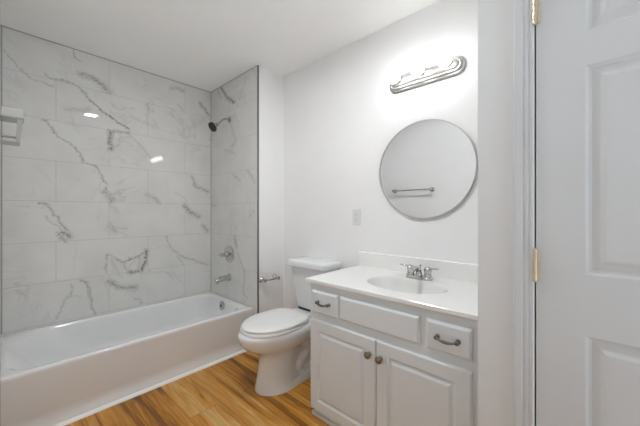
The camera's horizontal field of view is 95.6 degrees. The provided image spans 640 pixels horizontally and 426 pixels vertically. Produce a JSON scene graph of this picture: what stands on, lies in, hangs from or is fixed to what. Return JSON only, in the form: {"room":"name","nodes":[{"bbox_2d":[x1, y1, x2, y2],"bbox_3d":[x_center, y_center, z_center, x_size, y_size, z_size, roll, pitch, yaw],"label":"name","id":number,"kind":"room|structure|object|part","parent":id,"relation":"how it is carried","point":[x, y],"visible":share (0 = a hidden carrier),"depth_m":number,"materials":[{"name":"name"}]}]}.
{"room":"bathroom","nodes":[
{"label":"bathroom","id":0,"kind":"room"},
{"bbox_2d":[0,0,1,373],"bbox_3d":[-1.887,-0.040,1.650,0.799,2.440,0.100,0,0,43],"label":"wall","id":1,"kind":"structure","parent":0,"point":[0,0],"depth_m":1.54,"materials":[{"name":"stone"}]},
{"bbox_2d":[1,106,23,145],"bbox_3d":[-1.811,-0.499,1.709,0.150,0.198,0.092,0,0,43],"label":"shower caddy","id":2,"kind":"object","parent":1,"relation":"attached to","point":[11,115],"visible":0.9,"depth_m":1.68,"materials":[{"name":"plastic"}]},
{"bbox_3d":[-1.774,-0.430,1.653,0.012,0.012,0.059,0,0,43],"label":"rail","id":3,"kind":"part","parent":2,"relation":"part of","materials":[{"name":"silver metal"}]},
{"bbox_2d":[1,140,19,145],"bbox_3d":[-1.808,-0.404,1.697,0.120,0.007,0.077,0,0,43],"label":"tray","id":4,"kind":"object","parent":2,"relation":"on","point":[13,143],"depth_m":1.69,"materials":[{"name":"grey plastic"}]},
{"bbox_2d":[2,27,210,334],"bbox_3d":[-1.619,-0.040,2.603,0.100,2.440,1.864,0,0,43],"label":"wall","id":5,"kind":"structure","parent":0,"point":[106,187],"depth_m":2.33,"materials":[{"name":"tile"}]},
{"bbox_2d":[1,25,256,333],"bbox_3d":[-1.339,-0.220,2.221,0.829,2.080,1.484,0,0,43],"label":"trim","id":6,"kind":"structure","parent":5,"relation":"attached to","point":[1,25],"depth_m":1.95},
{"bbox_2d":[66,351,329,425],"bbox_3d":[-0.158,1.230,1.270,4.055,0.100,2.053,0,0,43],"label":"floor","id":7,"kind":"structure","parent":0,"point":[223,393],"depth_m":1.77,"materials":[{"name":"brown wood"}]},
{"bbox_2d":[0,292,252,425],"bbox_3d":[-1.362,1.005,2.240,0.763,0.350,1.478,0,0,43],"label":"bathtub","id":8,"kind":"object","parent":7,"relation":"on","point":[51,375],"visible":0.97,"depth_m":1.97,"materials":[{"name":"ceramic"}]},
{"bbox_2d":[53,349,245,425],"bbox_3d":[-1.077,1.172,1.977,0.021,0.016,1.478,0,0,43],"label":"trim","id":9,"kind":"structure","parent":8,"relation":"attached to","point":[64,423],"depth_m":1.89,"materials":[{"name":"paint"}]},
{"bbox_3d":[-0.921,0.876,2.716,0.082,0.082,0.030,0,0,43],"label":"overflow plate","id":10,"kind":"part","parent":8,"relation":"part of","materials":[{"name":"silver metal"}]},
{"bbox_2d":[238,256,341,395],"bbox_3d":[-0.228,0.775,2.070,0.414,0.809,0.762,0,0,43],"label":"toilet","id":11,"kind":"object","parent":7,"relation":"on","point":[281,337],"visible":0.91,"depth_m":1.93,"materials":[{"name":"ceramic"}]},
{"bbox_3d":[-0.315,0.762,1.982,0.358,0.020,0.470,0,0,43],"label":"seat","id":12,"kind":"part","parent":11,"relation":"part of","materials":[{"name":"plastic"}]},
{"bbox_3d":[-0.261,0.977,2.040,0.376,0.406,0.674,0,0,43],"label":"bowl","id":13,"kind":"part","parent":11,"relation":"part of","materials":[{"name":"ceramic"}]},
{"bbox_3d":[-0.311,0.738,1.985,0.358,0.024,0.468,0,0,43],"label":"lid","id":14,"kind":"part","parent":11,"relation":"part of","materials":[{"name":"plastic"}]},
{"bbox_3d":[-0.045,0.397,2.268,0.414,0.052,0.224,0,0,43],"label":"tank lid","id":15,"kind":"part","parent":11,"relation":"part of","materials":[{"name":"ceramic"}]},
{"bbox_3d":[-0.042,0.591,2.278,0.380,0.335,0.188,0,0,43],"label":"tank","id":16,"kind":"part","parent":11,"relation":"part of","materials":[{"name":"ceramic"}]},
{"bbox_2d":[311,283,477,425],"bbox_3d":[0.442,0.793,1.569,0.898,0.774,0.593,0,0,43],"label":"vanity cabinet","id":17,"kind":"object","parent":7,"relation":"on","point":[375,361],"visible":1,"depth_m":1.34,"materials":[{"name":"paint"}]},
{"bbox_3d":[0.011,0.505,1.589,0.100,0.022,0.032,0,0,43],"label":"handle","id":18,"kind":"part","parent":17,"relation":"part of","materials":[{"name":"grey metal"}]},
{"bbox_3d":[0.028,0.507,1.608,0.191,0.125,0.018,0,0,43],"label":"drawer","id":19,"kind":"part","parent":17,"relation":"part of","materials":[{"name":"paint"}]},
{"bbox_3d":[0.111,0.865,1.532,0.434,0.514,0.018,0,0,43],"label":"cabinet door","id":20,"kind":"part","parent":17,"relation":"part of","materials":[{"name":"paint"}]},
{"bbox_3d":[0.230,0.683,1.386,0.033,0.033,0.035,0,0,43],"label":"knob","id":21,"kind":"part","parent":17,"relation":"part of","materials":[{"name":"gold metal"}]},
{"bbox_3d":[0.275,0.685,1.344,0.033,0.033,0.035,0,0,43],"label":"knob","id":22,"kind":"part","parent":17,"relation":"part of","materials":[{"name":"gold metal"}]},
{"bbox_2d":[305,251,477,320],"bbox_3d":[0.454,0.398,1.583,0.944,0.228,0.562,0,0,43],"label":"sink","id":23,"kind":"object","parent":17,"relation":"in","point":[453,290],"visible":0.69,"depth_m":1.61,"materials":[{"name":"stone"}]},
{"bbox_2d":[367,277,447,293],"bbox_3d":[0.452,0.448,1.540,0.432,0.129,0.302,0,0,43],"label":"basin","id":24,"kind":"object","parent":23,"relation":"in","point":[404,285],"depth_m":1.65,"materials":[{"name":"ceramic"}]},
{"bbox_2d":[400,264,438,280],"bbox_3d":[0.565,0.343,1.666,0.172,0.080,0.172,0,0,-4],"label":"faucet","id":25,"kind":"object","parent":23,"relation":"on","point":[427,276],"visible":1,"depth_m":1.63,"materials":[{"name":"silver metal"}]},
{"bbox_3d":[0.522,0.338,1.720,0.087,0.059,0.048,0,0,43],"label":"handle","id":26,"kind":"part","parent":25,"relation":"part of","materials":[{"name":"silver metal"}]},
{"bbox_3d":[0.538,0.335,1.633,0.040,0.064,0.147,0,0,43],"label":"spout","id":27,"kind":"part","parent":25,"relation":"part of","materials":[{"name":"silver metal"}]},
{"bbox_3d":[0.574,0.373,1.672,0.156,0.018,0.052,0,0,43],"label":"deck plate","id":28,"kind":"part","parent":25,"relation":"part of","materials":[{"name":"silver metal"}]},
{"bbox_3d":[0.625,0.338,1.624,0.087,0.059,0.048,0,0,43],"label":"handle","id":29,"kind":"part","parent":25,"relation":"part of","materials":[{"name":"silver metal"}]},
{"bbox_3d":[0.426,0.865,1.241,0.416,0.514,0.018,0,0,43],"label":"cabinet door","id":30,"kind":"part","parent":17,"relation":"part of","materials":[{"name":"paint"}]},
{"bbox_3d":[0.497,0.505,1.141,0.100,0.022,0.032,0,0,43],"label":"handle","id":31,"kind":"part","parent":17,"relation":"part of","materials":[{"name":"grey metal"}]},
{"bbox_3d":[0.514,0.506,1.159,0.176,0.122,0.018,0,0,43],"label":"drawer","id":32,"kind":"part","parent":17,"relation":"part of","materials":[{"name":"paint"}]},
{"bbox_2d":[1,0,439,91],"bbox_3d":[-0.158,-1.310,1.270,4.055,0.100,2.053,0,0,43],"label":"ceiling","id":33,"kind":"structure","parent":0,"point":[206,45],"depth_m":1.98,"materials":[{"name":"paint"}]},
{"bbox_2d":[211,66,282,314],"bbox_3d":[-0.742,-0.040,2.943,0.929,2.440,0.386,0,0,43],"label":"wall","id":34,"kind":"structure","parent":0,"point":[234,143],"depth_m":2.64,"materials":[{"name":"stone"}]},
{"bbox_2d":[208,117,230,131],"bbox_3d":[-0.937,-0.833,2.720,0.091,0.177,0.206,0,0,43],"label":"shower","id":35,"kind":"object","parent":34,"relation":"attached to","point":[213,126],"visible":1,"depth_m":2.68,"materials":[{"name":"silver metal"}]},
{"bbox_2d":[215,274,230,283],"bbox_3d":[-0.919,0.632,2.745,0.072,0.080,0.146,0,0,43],"label":"tub spout","id":36,"kind":"object","parent":34,"relation":"attached to","point":[227,277],"visible":1,"depth_m":2.73,"materials":[{"name":"silver metal"}]},
{"bbox_2d":[219,246,233,262],"bbox_3d":[-0.903,0.405,2.762,0.166,0.166,0.098,0,0,43],"label":"shower valve","id":37,"kind":"object","parent":34,"relation":"attached to","point":[228,254],"visible":1,"depth_m":2.76,"materials":[{"name":"silver metal"}]},
{"bbox_3d":[-0.917,0.405,2.763,0.073,0.052,0.080,0,0,43],"label":"handle","id":38,"kind":"part","parent":37,"relation":"part of","materials":[{"name":"silver metal"}]},
{"bbox_2d":[257,65,258,313],"bbox_3d":[-0.527,-0.040,2.488,0.005,2.440,0.016,0,0,43],"label":"trim","id":39,"kind":"structure","parent":34,"relation":"attached to","point":[257,65],"depth_m":2.48,"materials":[{"name":"tile"}]},
{"bbox_2d":[259,274,279,282],"bbox_3d":[-0.432,0.584,2.543,0.068,0.052,0.199,0,0,43],"label":"toilet paper holder","id":40,"kind":"object","parent":34,"relation":"attached to","point":[274,277],"visible":1,"depth_m":2.51,"materials":[{"name":"silver metal"}]},
{"bbox_3d":[-0.482,0.584,2.489,0.068,0.052,0.052,0,0,43],"label":"post","id":41,"kind":"part","parent":40,"relation":"part of","materials":[{"name":"silver metal"}]},
{"bbox_2d":[283,0,477,308],"bbox_3d":[0.400,-0.040,2.084,1.914,2.440,0.100,0,0,43],"label":"wall","id":42,"kind":"structure","parent":0,"point":[341,113],"depth_m":2.07,"materials":[{"name":"paint"}]},
{"bbox_2d":[353,209,360,225],"bbox_3d":[0.272,0.038,2.128,0.072,0.118,0.009,0,0,43],"label":"wall outlet","id":43,"kind":"object","parent":42,"relation":"attached to","point":[356,212],"visible":1,"depth_m":2.12,"materials":[{"name":"plastic"}]},
{"bbox_2d":[359,251,477,282],"bbox_3d":[0.637,0.334,1.782,0.944,0.100,0.021,0,0,43],"label":"backsplash","id":44,"kind":"structure","parent":42,"relation":"attached to","point":[461,271],"depth_m":1.77,"materials":[{"name":"stone"}]},
{"bbox_2d":[387,51,465,93],"bbox_3d":[0.598,-0.837,1.733,0.468,0.106,0.146,0,0,43],"label":"vanity light","id":45,"kind":"object","parent":42,"relation":"attached to","point":[447,66],"visible":1,"depth_m":1.71,"materials":[{"name":"silver metal"}]},
{"bbox_2d":[387,70,400,83],"bbox_3d":[0.470,-0.845,1.822,0.078,0.078,0.103,0,0,43],"label":"bulb","id":46,"kind":"object","parent":45,"relation":"attached to","point":[393,77],"depth_m":1.79,"materials":[{"name":"white glass"}]},
{"bbox_2d":[410,61,424,75],"bbox_3d":[0.584,-0.845,1.717,0.078,0.078,0.103,0,0,43],"label":"bulb","id":47,"kind":"object","parent":45,"relation":"attached to","point":[417,68],"depth_m":1.68,"materials":[{"name":"white glass"}]},
{"bbox_2d":[437,51,451,67],"bbox_3d":[0.698,-0.845,1.612,0.078,0.078,0.103,0,0,43],"label":"bulb","id":48,"kind":"object","parent":45,"relation":"attached to","point":[444,59],"depth_m":1.58,"materials":[{"name":"white glass"}]},
{"bbox_2d":[379,119,477,218],"bbox_3d":[0.636,-0.263,1.785,0.607,0.607,0.018,0,0,43],"label":"mirror","id":49,"kind":"object","parent":42,"relation":"attached to","point":[429,167],"visible":1,"depth_m":1.76,"materials":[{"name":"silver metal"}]},
{"bbox_2d":[478,0,513,425],"bbox_3d":[0.830,-0.040,1.205,0.110,2.440,0.808,0,0,43],"label":"wall","id":50,"kind":"structure","parent":0,"point":[495,17],"depth_m":0.91,"materials":[{"name":"paint"}]},
{"bbox_2d":[535,25,535,425],"bbox_3d":[1.039,-0.040,0.538,1.102,2.440,0.110,0,0,43],"label":"wall","id":51,"kind":"structure","parent":0,"point":[535,25],"depth_m":0.88,"materials":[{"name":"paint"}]},
{"bbox_2d":[514,0,534,425],"bbox_3d":[0.904,0.136,0.577,0.870,2.088,0.016,0,0,43],"label":"trim","id":52,"kind":"structure","parent":51,"relation":"attached to","point":[524,32],"depth_m":0.85,"materials":[{"name":"paint"}]},
{"bbox_2d":[531,0,639,425],"bbox_3d":[0.891,0.160,0.572,0.774,2.025,0.103,0,0,43],"label":"door","id":53,"kind":"structure","parent":51,"relation":"in","point":[585,259],"depth_m":0.77,"materials":[{"name":"paint"}]}
]}

